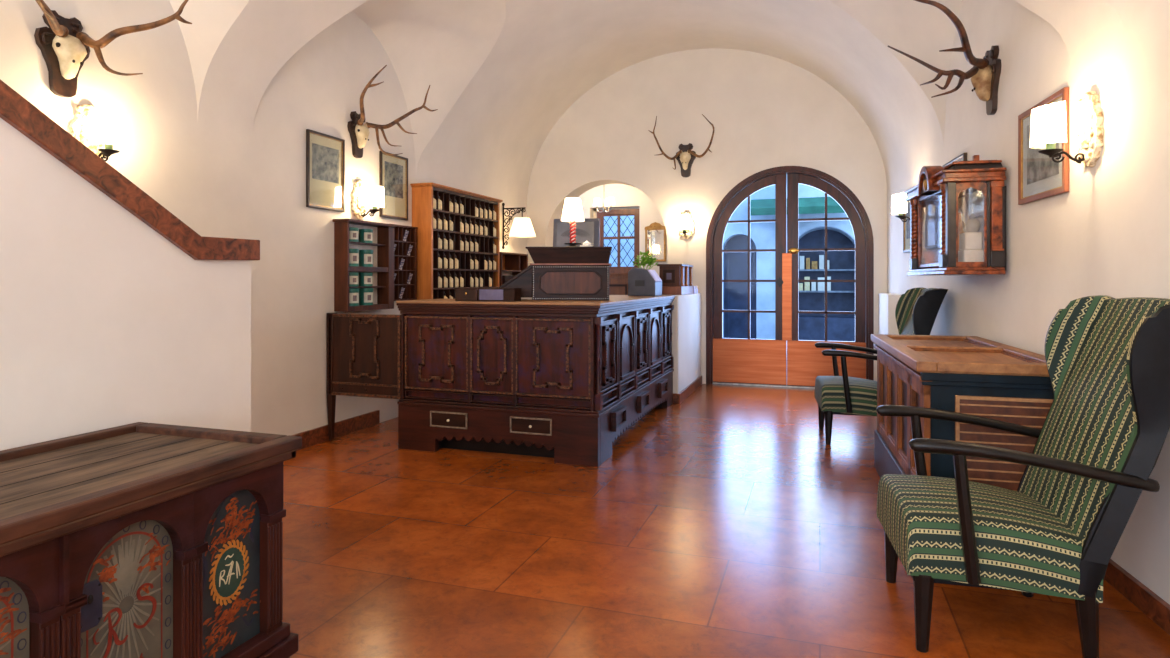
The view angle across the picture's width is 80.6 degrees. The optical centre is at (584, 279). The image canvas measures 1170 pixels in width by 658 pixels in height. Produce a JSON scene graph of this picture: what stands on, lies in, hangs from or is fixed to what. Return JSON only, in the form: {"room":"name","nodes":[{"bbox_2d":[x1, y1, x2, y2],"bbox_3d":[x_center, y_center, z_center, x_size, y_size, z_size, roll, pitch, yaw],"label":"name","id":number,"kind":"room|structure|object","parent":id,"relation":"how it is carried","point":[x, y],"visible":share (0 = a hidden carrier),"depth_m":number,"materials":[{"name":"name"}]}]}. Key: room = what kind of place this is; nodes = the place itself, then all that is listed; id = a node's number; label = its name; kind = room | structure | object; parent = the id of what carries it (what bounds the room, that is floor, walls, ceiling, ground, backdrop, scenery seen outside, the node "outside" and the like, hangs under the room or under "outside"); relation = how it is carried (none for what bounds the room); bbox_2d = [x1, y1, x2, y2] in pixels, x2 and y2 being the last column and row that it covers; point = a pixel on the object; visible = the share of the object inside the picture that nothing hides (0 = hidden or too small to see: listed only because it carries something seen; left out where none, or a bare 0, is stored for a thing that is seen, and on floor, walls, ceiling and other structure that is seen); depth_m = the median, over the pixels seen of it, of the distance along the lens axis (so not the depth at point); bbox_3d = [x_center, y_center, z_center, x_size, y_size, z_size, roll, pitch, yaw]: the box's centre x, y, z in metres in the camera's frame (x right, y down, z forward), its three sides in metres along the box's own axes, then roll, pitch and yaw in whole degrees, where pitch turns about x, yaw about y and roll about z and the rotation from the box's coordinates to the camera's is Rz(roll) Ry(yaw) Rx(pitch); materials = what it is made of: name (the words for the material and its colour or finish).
{"room":"hotel lobby","nodes":[
{"label":"hotel lobby","id":0,"kind":"room"},
{"bbox_2d":[0,118,250,450],"bbox_3d":[-1.923,-0.177,1.674,0.120,2.753,2.730,0,0,19],"label":"wall","id":1,"kind":"structure","parent":0,"point":[105,322],"depth_m":2.32,"materials":[{"name":"paint"}]},
{"bbox_2d":[0,80,259,259],"bbox_3d":[-1.919,-0.865,1.687,0.170,1.574,2.757,0,0,19],"label":"trim","id":2,"kind":"structure","parent":1,"relation":"attached to","point":[18,112],"depth_m":2.34,"materials":[{"name":"brown wood"}]},
{"bbox_2d":[0,0,526,435],"bbox_3d":[-2.443,-0.460,3.684,0.001,3.320,10.600,0,0,19],"label":"wall","id":3,"kind":"structure","parent":0,"point":[221,184],"depth_m":4.60,"materials":[{"name":"paint"}]},
{"bbox_2d":[68,104,126,161],"bbox_3d":[-2.403,-0.726,3.438,0.234,0.318,0.180,0,0,19],"label":"wall sconce","id":4,"kind":"object","parent":3,"relation":"attached to","point":[98,130],"visible":0.73,"depth_m":3.40,"materials":[{"name":"metal"}]},
{"bbox_2d":[34,0,191,97],"bbox_3d":[-2.344,-1.168,3.202,0.509,0.554,0.838,0,0,19],"label":"trophy","id":5,"kind":"object","parent":3,"relation":"attached to","point":[64,47],"visible":1,"depth_m":3.31,"materials":[{"name":"brown wood"}]},
{"bbox_2d":[306,129,344,211],"bbox_3d":[-1.931,-0.805,5.147,0.022,0.560,0.405,0,0,19],"label":"framed print","id":6,"kind":"object","parent":3,"relation":"attached to","point":[325,154],"visible":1,"depth_m":5.14,"materials":[{"name":"grey paper"}]},
{"bbox_2d":[291,410,379,449],"bbox_3d":[-2.191,1.143,4.390,0.022,0.115,2.900,0,0,19],"label":"baseboard","id":7,"kind":"structure","parent":3,"relation":"attached to","point":[318,435],"depth_m":5.30,"materials":[{"name":"brown wood"}]},
{"bbox_2d":[332,219,395,311],"bbox_3d":[-1.748,-0.111,5.502,0.145,0.702,0.620,0,0,19],"label":"shelf","id":8,"kind":"object","parent":3,"relation":"attached to","point":[382,246],"visible":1,"depth_m":5.51,"materials":[{"name":"brown wood"}]},
{"bbox_2d":[349,288,358,305],"bbox_3d":[-1.806,0.132,5.337,0.113,0.136,0.113,0,0,45],"label":"tin","id":9,"kind":"object","parent":8,"relation":"on","point":[353,292],"visible":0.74,"depth_m":5.29,"materials":[{"name":"green metal"}]},
{"bbox_2d":[349,248,358,265],"bbox_3d":[-1.806,-0.173,5.337,0.113,0.136,0.113,0,0,45],"label":"tin","id":10,"kind":"object","parent":8,"relation":"on","point":[353,253],"visible":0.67,"depth_m":5.29,"materials":[{"name":"green metal"}]},
{"bbox_2d":[349,227,358,241],"bbox_3d":[-1.806,-0.350,5.337,0.107,0.110,0.107,0,0,45],"label":"tin","id":11,"kind":"object","parent":8,"relation":"on","point":[353,231],"visible":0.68,"depth_m":5.30,"materials":[{"name":"green metal"}]},
{"bbox_2d":[349,272,358,285],"bbox_3d":[-1.806,-0.005,5.337,0.107,0.110,0.107,0,0,45],"label":"tin","id":12,"kind":"object","parent":8,"relation":"on","point":[353,276],"visible":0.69,"depth_m":5.29,"materials":[{"name":"white metal"}]},
{"bbox_2d":[359,249,372,266],"bbox_3d":[-1.748,-0.173,5.507,0.113,0.136,0.113,0,0,45],"label":"tin","id":13,"kind":"object","parent":8,"relation":"on","point":[365,256],"visible":0.91,"depth_m":5.46,"materials":[{"name":"green metal"}]},
{"bbox_2d":[359,288,372,304],"bbox_3d":[-1.748,0.132,5.507,0.113,0.136,0.113,0,0,45],"label":"tin","id":14,"kind":"object","parent":8,"relation":"on","point":[365,294],"visible":0.84,"depth_m":5.46,"materials":[{"name":"green metal"}]},
{"bbox_2d":[359,272,372,285],"bbox_3d":[-1.748,-0.005,5.507,0.107,0.110,0.107,0,0,45],"label":"tin","id":15,"kind":"object","parent":8,"relation":"on","point":[365,278],"visible":0.98,"depth_m":5.46,"materials":[{"name":"green metal"}]},
{"bbox_2d":[359,229,372,242],"bbox_3d":[-1.748,-0.350,5.507,0.107,0.110,0.107,0,0,45],"label":"tin","id":16,"kind":"object","parent":8,"relation":"on","point":[365,235],"visible":0.95,"depth_m":5.46,"materials":[{"name":"green metal"}]},
{"bbox_2d":[351,180,383,219],"bbox_3d":[-1.707,-0.641,5.483,0.234,0.318,0.180,0,0,19],"label":"wall sconce","id":17,"kind":"object","parent":3,"relation":"attached to","point":[374,195],"visible":1,"depth_m":5.45,"materials":[{"name":"metal"}]},
{"bbox_2d":[347,65,437,157],"bbox_3d":[-1.569,-1.301,5.557,0.458,0.658,0.879,0,0,19],"label":"trophy","id":18,"kind":"object","parent":3,"relation":"attached to","point":[359,133],"visible":1,"depth_m":5.46,"materials":[{"name":"brown"}]},
{"bbox_2d":[379,151,407,220],"bbox_3d":[-1.651,-0.808,5.971,0.022,0.555,0.400,0,0,19],"label":"framed print","id":19,"kind":"object","parent":3,"relation":"attached to","point":[393,169],"visible":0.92,"depth_m":5.98,"materials":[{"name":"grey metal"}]},
{"bbox_2d":[394,224,416,300],"bbox_3d":[-1.608,-0.147,6.019,0.076,0.654,0.415,0,0,19],"label":"rack","id":20,"kind":"object","parent":3,"relation":"attached to","point":[410,263],"visible":0.47,"depth_m":6.06,"materials":[{"name":"brown wood"}]},
{"bbox_2d":[399,259,404,269],"bbox_3d":[-1.591,-0.137,5.985,0.032,0.099,0.066,0,0,19],"label":"leaflet","id":21,"kind":"object","parent":20,"relation":"on","point":[402,260],"visible":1,"depth_m":5.98,"materials":[{"name":"grey paper"}]},
{"bbox_2d":[407,245,412,255],"bbox_3d":[-1.551,-0.262,6.103,0.032,0.099,0.066,0,0,19],"label":"leaflet","id":22,"kind":"object","parent":20,"relation":"on","point":[410,246],"visible":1,"depth_m":6.10,"materials":[{"name":"grey paper"}]},
{"bbox_2d":[500,252,527,285],"bbox_3d":[-0.892,-0.094,7.931,0.200,0.428,0.720,0,0,19],"label":"cubby shelf","id":23,"kind":"object","parent":3,"relation":"attached to","point":[515,263],"visible":0.48,"depth_m":8.03,"materials":[{"name":"brown wood"}]},
{"bbox_2d":[502,203,535,248],"bbox_3d":[-0.738,-0.630,7.978,0.316,0.540,0.366,0,0,-35],"label":"lamp","id":24,"kind":"object","parent":3,"relation":"attached to","point":[522,226],"visible":1,"depth_m":7.89,"materials":[{"name":"fabric"}]},
{"bbox_2d":[169,0,1125,206],"bbox_3d":[-0.015,-1.800,2.857,5.131,1.760,10.600,0,0,19],"label":"ceiling","id":25,"kind":"structure","parent":0,"point":[500,75],"depth_m":6.26,"materials":[{"name":"paint"}]},
{"bbox_2d":[672,293,700,393],"bbox_3d":[0.926,0.675,7.407,0.420,1.050,1.380,0,0,19],"label":"wall","id":26,"kind":"structure","parent":0,"point":[686,314],"depth_m":7.10,"materials":[{"name":"paint"}]},
{"bbox_2d":[632,251,657,269],"bbox_3d":[0.609,-0.073,6.962,0.281,0.445,0.256,0,0,19],"label":"potted plant","id":27,"kind":"object","parent":26,"relation":"on","point":[645,260],"visible":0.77,"depth_m":6.93,"materials":[{"name":"green plant"}]},
{"bbox_2d":[657,264,692,294],"bbox_3d":[0.946,-0.005,7.263,0.290,0.310,0.680,0,0,19],"label":"box","id":28,"kind":"object","parent":26,"relation":"on","point":[676,279],"visible":0.95,"depth_m":6.96,"materials":[{"name":"brown wood"}]},
{"bbox_2d":[673,376,701,403],"bbox_3d":[1.093,1.150,7.308,0.080,0.100,1.340,0,0,19],"label":"baseboard","id":29,"kind":"structure","parent":26,"relation":"attached to","point":[678,398],"depth_m":7.05,"materials":[{"name":"brown wood"}]},
{"bbox_2d":[527,48,886,383],"bbox_3d":[1.201,-0.740,8.993,4.877,3.880,1.800,0,0,19],"label":"wall","id":30,"kind":"structure","parent":0,"point":[765,112],"depth_m":8.01,"materials":[{"name":"paint"}]},
{"bbox_2d":[593,197,615,212],"bbox_3d":[0.259,-1.260,9.419,0.287,0.680,0.287,0,0,-9],"label":"chandelier","id":31,"kind":"object","parent":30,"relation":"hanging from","point":[610,201],"visible":0.94,"depth_m":9.41,"materials":[{"name":"metal"}]},
{"bbox_2d":[597,209,638,272],"bbox_3d":[0.498,-0.568,10.120,0.660,0.935,0.060,0,0,19],"label":"window","id":32,"kind":"structure","parent":30,"relation":"in","point":[613,212],"depth_m":10.09,"materials":[{"name":"metal"}]},
{"bbox_2d":[645,222,665,261],"bbox_3d":[0.998,-0.540,9.773,0.318,0.560,0.046,0,0,19],"label":"wall mirror","id":33,"kind":"object","parent":30,"relation":"attached to","point":[655,233],"visible":0.91,"depth_m":9.77,"materials":[{"name":"gold metal"}]},
{"bbox_2d":[647,230,663,259],"bbox_3d":[1.002,-0.505,9.784,0.250,0.440,0.010,0,0,19],"label":"mirror glass","id":34,"kind":"object","parent":33,"relation":"attached to","point":[655,238],"depth_m":9.77,"materials":[{"name":"white"}]},
{"bbox_2d":[648,114,714,176],"bbox_3d":[1.125,-1.525,7.879,0.742,0.659,0.368,0,0,19],"label":"trophy","id":35,"kind":"object","parent":30,"relation":"attached to","point":[685,157],"visible":1,"depth_m":7.96,"materials":[{"name":"brown"}]},
{"bbox_2d":[678,212,694,238],"bbox_3d":[1.151,-0.636,7.936,0.180,0.318,0.234,0,0,19],"label":"wall sconce","id":36,"kind":"object","parent":30,"relation":"attached to","point":[685,223],"visible":1,"depth_m":7.88,"materials":[{"name":"metal"}]},
{"bbox_2d":[706,166,873,388],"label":"door","id":37,"kind":"structure","parent":30,"relation":"in","point":[784,361],"depth_m":7.71,"materials":[{"name":"brown wood"}]},
{"bbox_2d":[282,384,1169,657],"bbox_3d":[-0.218,1.200,3.085,6.000,0.001,10.900,0,0,19],"label":"floor","id":38,"kind":"structure","parent":0,"point":[723,522],"depth_m":2.96,"materials":[{"name":"stone"}]},
{"bbox_2d":[0,422,301,657],"bbox_3d":[-1.453,0.847,1.628,0.700,0.706,1.415,0,0,19],"label":"chest","id":39,"kind":"object","parent":38,"relation":"on","point":[138,539],"visible":1,"depth_m":1.81,"materials":[{"name":"wood"}]},
{"bbox_2d":[396,295,674,466],"bbox_3d":[-0.230,0.674,5.774,1.530,1.052,2.416,0,0,19],"label":"reception desk","id":40,"kind":"object","parent":38,"relation":"on","point":[560,380],"depth_m":4.71,"materials":[{"name":"brown wood"}]},
{"bbox_2d":[326,313,400,440],"bbox_3d":[-1.620,0.723,5.064,0.638,0.954,0.056,0,0,19],"label":"cabinet","id":41,"kind":"object","parent":40,"relation":"attached to","point":[363,351],"visible":0.99,"depth_m":5.05,"materials":[{"name":"brown wood"}]},
{"bbox_2d":[454,288,477,300],"bbox_3d":[-0.815,0.102,4.915,0.184,0.092,0.152,0,0,19],"label":"box","id":42,"kind":"object","parent":40,"relation":"on","point":[461,294],"visible":0.88,"depth_m":4.85,"materials":[{"name":"brown wood"}]},
{"bbox_2d":[478,288,520,301],"bbox_3d":[-0.598,0.102,4.822,0.280,0.092,0.116,0,0,19],"label":"box","id":43,"kind":"object","parent":40,"relation":"on","point":[484,294],"visible":0.94,"depth_m":4.77,"materials":[{"name":"black wood"}]},
{"bbox_2d":[396,295,674,305],"bbox_3d":[-0.234,0.156,5.781,1.518,0.016,2.405,0,0,19],"label":"countertop","id":44,"kind":"structure","parent":40,"relation":"on","point":[613,299],"depth_m":4.76,"materials":[{"name":"brown wood"}]},
{"bbox_2d":[498,247,611,299],"bbox_3d":[-0.251,-0.046,5.232,0.909,0.388,0.517,0,0,2],"label":"box","id":45,"kind":"object","parent":40,"relation":"on","point":[556,273],"visible":0.98,"depth_m":5.00,"materials":[{"name":"black wood"}]},
{"bbox_2d":[525,247,611,262],"bbox_3d":[-0.110,-0.180,5.227,0.625,0.120,0.517,0,0,2],"label":"tray","id":46,"kind":"object","parent":45,"relation":"on","point":[538,254],"depth_m":4.99,"materials":[{"name":"black wood"}]},
{"bbox_2d":[561,198,584,246],"bbox_3d":[-0.092,-0.428,5.207,0.177,0.375,0.177,0,0,19],"label":"table lamp","id":47,"kind":"object","parent":45,"relation":"on","point":[572,213],"visible":0.97,"depth_m":5.16,"materials":[{"name":"fabric"}]},
{"bbox_2d":[580,241,593,246],"bbox_3d":[0.014,-0.268,5.129,0.104,0.054,0.104,0,0,19],"label":"bell","id":48,"kind":"object","parent":45,"relation":"on","point":[586,243],"visible":0.83,"depth_m":5.10,"materials":[{"name":"white ceramic"}]},
{"bbox_2d":[553,218,599,246],"bbox_3d":[-0.076,-0.183,5.751,0.390,0.662,0.240,0,0,9],"label":"computer monitor","id":49,"kind":"object","parent":40,"relation":"on","point":[588,230],"visible":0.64,"depth_m":5.72,"materials":[{"name":"grey plastic"}]},
{"bbox_2d":[628,267,661,295],"bbox_3d":[0.571,0.015,6.512,0.264,0.264,0.303,0,0,19],"label":"printer","id":50,"kind":"object","parent":40,"relation":"on","point":[641,282],"visible":0.99,"depth_m":6.38,"materials":[{"name":"plastic"}]},
{"bbox_2d":[815,287,947,444],"bbox_3d":[2.198,0.629,5.198,0.846,1.143,0.684,0,0,14],"label":"chair","id":51,"kind":"object","parent":38,"relation":"on","point":[916,311],"visible":0.62,"depth_m":5.00,"materials":[{"name":"green fabric"}]},
{"bbox_2d":[871,334,1053,490],"bbox_3d":[1.926,0.774,3.616,0.615,0.852,1.560,0,0,16],"label":"chest","id":52,"kind":"object","parent":38,"relation":"on","point":[972,375],"visible":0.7,"depth_m":2.95,"materials":[{"name":"brown wood"}]},
{"bbox_2d":[876,295,1169,657],"bbox_3d":[1.518,0.629,2.404,0.846,1.143,0.684,0,0,14],"label":"chair","id":53,"kind":"object","parent":38,"relation":"on","point":[1103,433],"visible":1,"depth_m":2.21,"materials":[{"name":"green fabric"}]},
{"bbox_3d":[-1.214,0.771,6.862,0.273,0.859,1.440,0,0,19],"label":"cabinet","id":54,"kind":"object","parent":38,"relation":"on","visible":0},
{"bbox_2d":[410,182,502,299],"bbox_3d":[-1.236,-0.265,6.870,0.233,1.210,1.440,0,0,19],"label":"key rack","id":55,"kind":"object","parent":54,"relation":"on","point":[423,211],"visible":0.74,"depth_m":6.54,"materials":[{"name":"brown wood"}]},
{"bbox_2d":[438,272,441,287],"bbox_3d":[-1.356,0.000,6.370,0.073,0.142,0.074,0,0,12],"label":"tag","id":56,"kind":"object","parent":55,"relation":"on","point":[439,277],"visible":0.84,"depth_m":6.35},
{"bbox_2d":[438,233,441,248],"bbox_3d":[-1.356,-0.358,6.370,0.073,0.142,0.074,0,0,19],"label":"tag","id":57,"kind":"object","parent":55,"relation":"on","point":[439,239],"visible":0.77,"depth_m":6.35,"materials":[{"name":"beige paper"}]},
{"bbox_2d":[438,195,441,209],"bbox_3d":[-1.356,-0.716,6.370,0.073,0.142,0.074,0,0,19],"label":"tag","id":58,"kind":"object","parent":55,"relation":"on","point":[439,200],"visible":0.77,"depth_m":6.35,"materials":[{"name":"beige paper"}]},
{"bbox_2d":[438,214,441,228],"bbox_3d":[-1.356,-0.537,6.370,0.073,0.142,0.074,0,0,19],"label":"tag","id":59,"kind":"object","parent":55,"relation":"on","point":[439,219],"visible":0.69,"depth_m":6.35,"materials":[{"name":"beige paper"}]},
{"bbox_2d":[438,253,441,267],"bbox_3d":[-1.356,-0.179,6.370,0.073,0.142,0.074,0,0,19],"label":"tag","id":60,"kind":"object","parent":55,"relation":"on","point":[439,258],"visible":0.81,"depth_m":6.35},
{"bbox_2d":[444,272,447,287],"bbox_3d":[-1.323,0.000,6.467,0.073,0.142,0.074,0,0,19],"label":"tag","id":61,"kind":"object","parent":55,"relation":"on","point":[445,278],"visible":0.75,"depth_m":6.45,"materials":[{"name":"beige paper"}]},
{"bbox_2d":[444,215,447,229],"bbox_3d":[-1.323,-0.537,6.467,0.073,0.142,0.074,0,0,30],"label":"tag","id":62,"kind":"object","parent":55,"relation":"on","point":[445,220],"visible":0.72,"depth_m":6.45,"materials":[{"name":"beige paper"}]},
{"bbox_2d":[444,253,447,268],"bbox_3d":[-1.323,-0.179,6.467,0.073,0.142,0.074,0,0,7],"label":"tag","id":63,"kind":"object","parent":55,"relation":"on","point":[445,259],"visible":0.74,"depth_m":6.45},
{"bbox_2d":[444,234,447,248],"bbox_3d":[-1.323,-0.358,6.467,0.073,0.142,0.074,0,0,19],"label":"tag","id":64,"kind":"object","parent":55,"relation":"on","point":[445,240],"visible":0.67,"depth_m":6.45,"materials":[{"name":"beige paper"}]},
{"bbox_2d":[455,254,458,268],"bbox_3d":[-1.258,-0.179,6.661,0.073,0.142,0.074,0,0,31],"label":"tag","id":65,"kind":"object","parent":55,"relation":"on","point":[456,259],"visible":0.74,"depth_m":6.64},
{"bbox_2d":[455,199,458,212],"bbox_3d":[-1.258,-0.716,6.661,0.073,0.142,0.074,0,0,19],"label":"tag","id":66,"kind":"object","parent":55,"relation":"on","point":[456,204],"visible":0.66,"depth_m":6.64,"materials":[{"name":"beige paper"}]},
{"bbox_2d":[455,273,458,286],"bbox_3d":[-1.258,0.000,6.661,0.073,0.142,0.074,0,0,19],"label":"tag","id":67,"kind":"object","parent":55,"relation":"on","point":[456,278],"visible":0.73,"depth_m":6.64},
{"bbox_2d":[460,236,463,250],"bbox_3d":[-1.224,-0.358,6.758,0.073,0.142,0.074,0,0,19],"label":"tag","id":68,"kind":"object","parent":55,"relation":"on","point":[461,241],"visible":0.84,"depth_m":6.74,"materials":[{"name":"beige paper"}]},
{"bbox_2d":[460,200,463,213],"bbox_3d":[-1.224,-0.716,6.758,0.073,0.142,0.074,0,0,33],"label":"tag","id":69,"kind":"object","parent":55,"relation":"on","point":[461,205],"visible":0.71,"depth_m":6.74,"materials":[{"name":"beige paper"}]},
{"bbox_2d":[460,273,463,286],"bbox_3d":[-1.224,0.000,6.758,0.073,0.142,0.074,0,0,30],"label":"tag","id":70,"kind":"object","parent":55,"relation":"on","point":[461,278],"visible":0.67,"depth_m":6.74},
{"bbox_2d":[460,218,463,231],"bbox_3d":[-1.224,-0.537,6.758,0.073,0.142,0.074,0,0,19],"label":"tag","id":71,"kind":"object","parent":55,"relation":"on","point":[461,223],"visible":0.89,"depth_m":6.74,"materials":[{"name":"beige paper"}]},
{"bbox_2d":[465,219,468,232],"bbox_3d":[-1.192,-0.537,6.855,0.073,0.142,0.074,0,0,19],"label":"tag","id":72,"kind":"object","parent":55,"relation":"on","point":[466,224],"visible":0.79,"depth_m":6.83,"materials":[{"name":"beige paper"}]},
{"bbox_2d":[465,237,468,250],"bbox_3d":[-1.192,-0.358,6.855,0.073,0.142,0.074,0,0,19],"label":"tag","id":73,"kind":"object","parent":55,"relation":"on","point":[466,242],"visible":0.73,"depth_m":6.83,"materials":[{"name":"beige paper"}]},
{"bbox_2d":[470,255,473,268],"bbox_3d":[-1.159,-0.179,6.952,0.073,0.142,0.074,0,0,19],"label":"tag","id":74,"kind":"object","parent":55,"relation":"on","point":[471,260],"visible":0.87,"depth_m":6.93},
{"bbox_2d":[470,273,473,286],"bbox_3d":[-1.159,0.000,6.952,0.073,0.142,0.074,0,0,13],"label":"tag","id":75,"kind":"object","parent":55,"relation":"on","point":[471,278],"visible":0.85,"depth_m":6.93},
{"bbox_2d":[470,220,473,233],"bbox_3d":[-1.159,-0.537,6.952,0.073,0.142,0.074,0,0,19],"label":"tag","id":76,"kind":"object","parent":55,"relation":"on","point":[471,225],"visible":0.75,"depth_m":6.93,"materials":[{"name":"beige paper"}]},
{"bbox_2d":[470,237,473,250],"bbox_3d":[-1.159,-0.358,6.952,0.073,0.142,0.074,0,0,19],"label":"tag","id":77,"kind":"object","parent":55,"relation":"on","point":[471,242],"visible":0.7,"depth_m":6.93,"materials":[{"name":"beige paper"}]},
{"bbox_2d":[878,293,900,334],"bbox_3d":[3.095,0.670,7.028,0.112,1.060,0.706,0,0,16],"label":"wall","id":78,"kind":"structure","parent":0,"point":[887,302],"depth_m":6.75,"materials":[{"name":"paint"}]},
{"bbox_2d":[887,0,1169,604],"bbox_3d":[1.963,-0.460,2.184,0.954,3.320,10.600,0,0,19],"label":"wall","id":79,"kind":"structure","parent":0,"point":[1108,235],"depth_m":3.10,"materials":[{"name":"paint"}]},
{"bbox_2d":[891,193,909,221],"bbox_3d":[2.743,-0.631,5.890,0.234,0.318,0.180,0,0,14],"label":"wall sconce","id":80,"kind":"object","parent":79,"relation":"attached to","point":[899,205],"visible":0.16,"depth_m":5.85,"materials":[{"name":"metal"}]},
{"bbox_2d":[903,194,909,252],"bbox_3d":[2.936,-0.535,6.246,0.023,0.560,0.440,0,0,14],"label":"framed print","id":81,"kind":"object","parent":79,"relation":"attached to","point":[906,225],"visible":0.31,"depth_m":6.33,"materials":[{"name":"white paper"}]},
{"bbox_2d":[888,0,1000,114],"bbox_3d":[2.114,-1.289,4.076,0.610,0.617,1.126,0,0,14],"label":"trophy","id":82,"kind":"object","parent":79,"relation":"attached to","point":[984,74],"visible":1,"depth_m":4.00,"materials":[{"name":"brown"}]},
{"bbox_2d":[942,153,966,167],"bbox_3d":[2.599,-0.570,4.860,0.023,0.560,0.540,0,0,14],"label":"framed print","id":83,"kind":"object","parent":79,"relation":"attached to","point":[963,157],"visible":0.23,"depth_m":4.72,"materials":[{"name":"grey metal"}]},
{"bbox_2d":[904,155,1006,274],"bbox_3d":[2.289,-0.382,4.326,0.377,0.700,1.010,0,0,14],"label":"display case","id":84,"kind":"object","parent":79,"relation":"attached to","point":[936,200],"visible":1,"depth_m":3.92,"materials":[{"name":"brown wood"}]},
{"bbox_2d":[958,204,973,250],"bbox_3d":[2.283,-0.262,4.214,0.121,0.378,0.260,0,0,14],"label":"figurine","id":85,"kind":"object","parent":84,"relation":"on","point":[961,223],"visible":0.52,"depth_m":4.14,"materials":[{"name":"ceramic"}]},
{"bbox_2d":[958,232,983,261],"bbox_3d":[2.229,-0.172,3.988,0.110,0.200,0.145,0,0,14],"label":"plinth","id":86,"kind":"object","parent":84,"relation":"on","point":[970,243],"visible":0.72,"depth_m":3.93,"materials":[{"name":"fabric"}]},
{"bbox_2d":[965,213,980,231],"bbox_3d":[2.237,-0.330,3.979,0.080,0.114,0.080,0,0,14],"label":"ceramic jar","id":87,"kind":"object","parent":84,"relation":"on","point":[973,224],"visible":0.95,"depth_m":3.96,"materials":[{"name":"white ceramic"}]},
{"bbox_2d":[1018,87,1068,204],"bbox_3d":[2.241,-0.635,3.387,0.022,0.475,0.560,0,0,14],"label":"framed print","id":88,"kind":"object","parent":79,"relation":"attached to","point":[1040,177],"visible":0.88,"depth_m":3.41,"materials":[{"name":"brown wood"}]},
{"bbox_2d":[1030,91,1103,166],"bbox_3d":[2.022,-0.634,2.924,0.234,0.318,0.180,0,0,14],"label":"wall sconce","id":89,"kind":"object","parent":79,"relation":"attached to","point":[1048,122],"visible":1,"depth_m":2.88,"materials":[{"name":"metal"}]},
{"bbox_2d":[1104,559,1169,634],"bbox_3d":[1.952,1.157,2.188,0.022,0.085,10.645,0,0,14],"label":"baseboard","id":90,"kind":"structure","parent":79,"relation":"attached to","point":[1137,593],"depth_m":2.51,"materials":[{"name":"brown wood"}]},
{"label":"floor","id":91,"kind":"structure","parent":0,"visible":0},
{"bbox_2d":[609,273,627,294],"bbox_3d":[0.412,0.550,9.774,0.720,1.300,0.370,0,0,19],"label":"cabinet","id":92,"kind":"object","parent":91,"relation":"on","point":[618,282],"visible":0.15,"depth_m":9.58,"materials":[{"name":"brown wood"}]},
{"label":"outside","id":93,"kind":"structure","parent":0,"visible":0},
{"label":"pavement","id":94,"kind":"object","parent":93,"visible":0},
{"bbox_2d":[604,184,854,338],"bbox_3d":[4.119,-0.950,12.098,14.000,4.300,0.640,0,0,19],"label":"wall","id":95,"kind":"structure","parent":94,"relation":"on","point":[762,234],"depth_m":12.14,"materials":[{"name":"paint"}]},
{"bbox_2d":[724,235,755,338],"bbox_3d":[2.833,0.150,12.512,0.700,2.100,0.045,0,0,19],"label":"door","id":96,"kind":"structure","parent":95,"relation":"in","point":[735,263],"depth_m":12.51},
{"bbox_2d":[750,197,844,215],"bbox_3d":[3.623,-1.260,11.728,1.600,0.320,0.440,0,0,19],"label":"awning","id":97,"kind":"object","parent":95,"relation":"attached to","point":[812,205],"visible":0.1,"depth_m":11.65,"materials":[{"name":"teal fabric"}]},
{"bbox_2d":[799,229,854,340],"bbox_3d":[4.212,0.125,12.156,1.240,2.150,0.530,0,0,19],"label":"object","id":98,"kind":"structure","parent":95,"relation":"in","point":[841,297],"depth_m":12.28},
{"bbox_2d":[800,256,803,268],"bbox_3d":[3.898,-0.311,12.393,0.080,0.241,0.105,0,0,19],"label":"box","id":99,"kind":"object","parent":98,"relation":"on","point":[801,257],"visible":0.89,"depth_m":12.35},
{"bbox_2d":[805,277,809,290],"bbox_3d":[3.981,0.066,12.364,0.088,0.248,0.105,0,0,19],"label":"box","id":100,"kind":"object","parent":98,"relation":"in","point":[807,284],"visible":0.82,"depth_m":12.32,"materials":[{"name":"beige cardboard"}]},
{"bbox_2d":[806,258,809,268],"bbox_3d":[3.995,-0.292,12.359,0.066,0.205,0.105,0,0,19],"label":"box","id":101,"kind":"object","parent":98,"relation":"on","point":[807,259],"visible":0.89,"depth_m":12.31,"materials":[{"name":"beige cardboard"}]},
{"bbox_2d":[811,282,815,290],"bbox_3d":[4.087,0.092,12.328,0.076,0.195,0.105,0,0,19],"label":"box","id":102,"kind":"object","parent":98,"relation":"in","point":[813,284],"visible":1,"depth_m":12.28,"materials":[{"name":"white cardboard"}]},
{"bbox_2d":[812,261,816,268],"bbox_3d":[4.100,-0.262,12.324,0.095,0.145,0.105,0,0,19],"label":"box","id":103,"kind":"object","parent":98,"relation":"on","point":[814,263],"visible":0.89,"depth_m":12.28,"materials":[{"name":"beige cardboard"}]},
{"bbox_2d":[818,277,824,290],"bbox_3d":[4.205,0.072,12.288,0.115,0.236,0.105,0,0,19],"label":"box","id":104,"kind":"object","parent":98,"relation":"in","point":[821,285],"visible":0.82,"depth_m":12.24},
{"bbox_2d":[819,255,823,268],"bbox_3d":[4.212,-0.316,12.286,0.080,0.252,0.105,0,0,19],"label":"box","id":105,"kind":"object","parent":98,"relation":"on","point":[821,257],"visible":0.89,"depth_m":12.24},
{"bbox_2d":[799,269,854,292],"bbox_3d":[4.248,0.015,12.260,1.240,0.410,0.250,0,0,19],"label":"shelf","id":106,"kind":"object","parent":98,"relation":"attached to","point":[835,274],"depth_m":12.29,"materials":[{"name":"wood"}]},
{"bbox_2d":[827,277,830,290],"bbox_3d":[4.323,0.065,12.248,0.075,0.250,0.105,0,0,19],"label":"box","id":107,"kind":"object","parent":98,"relation":"in","point":[828,278],"visible":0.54,"depth_m":12.20,"materials":[{"name":"white cardboard"}]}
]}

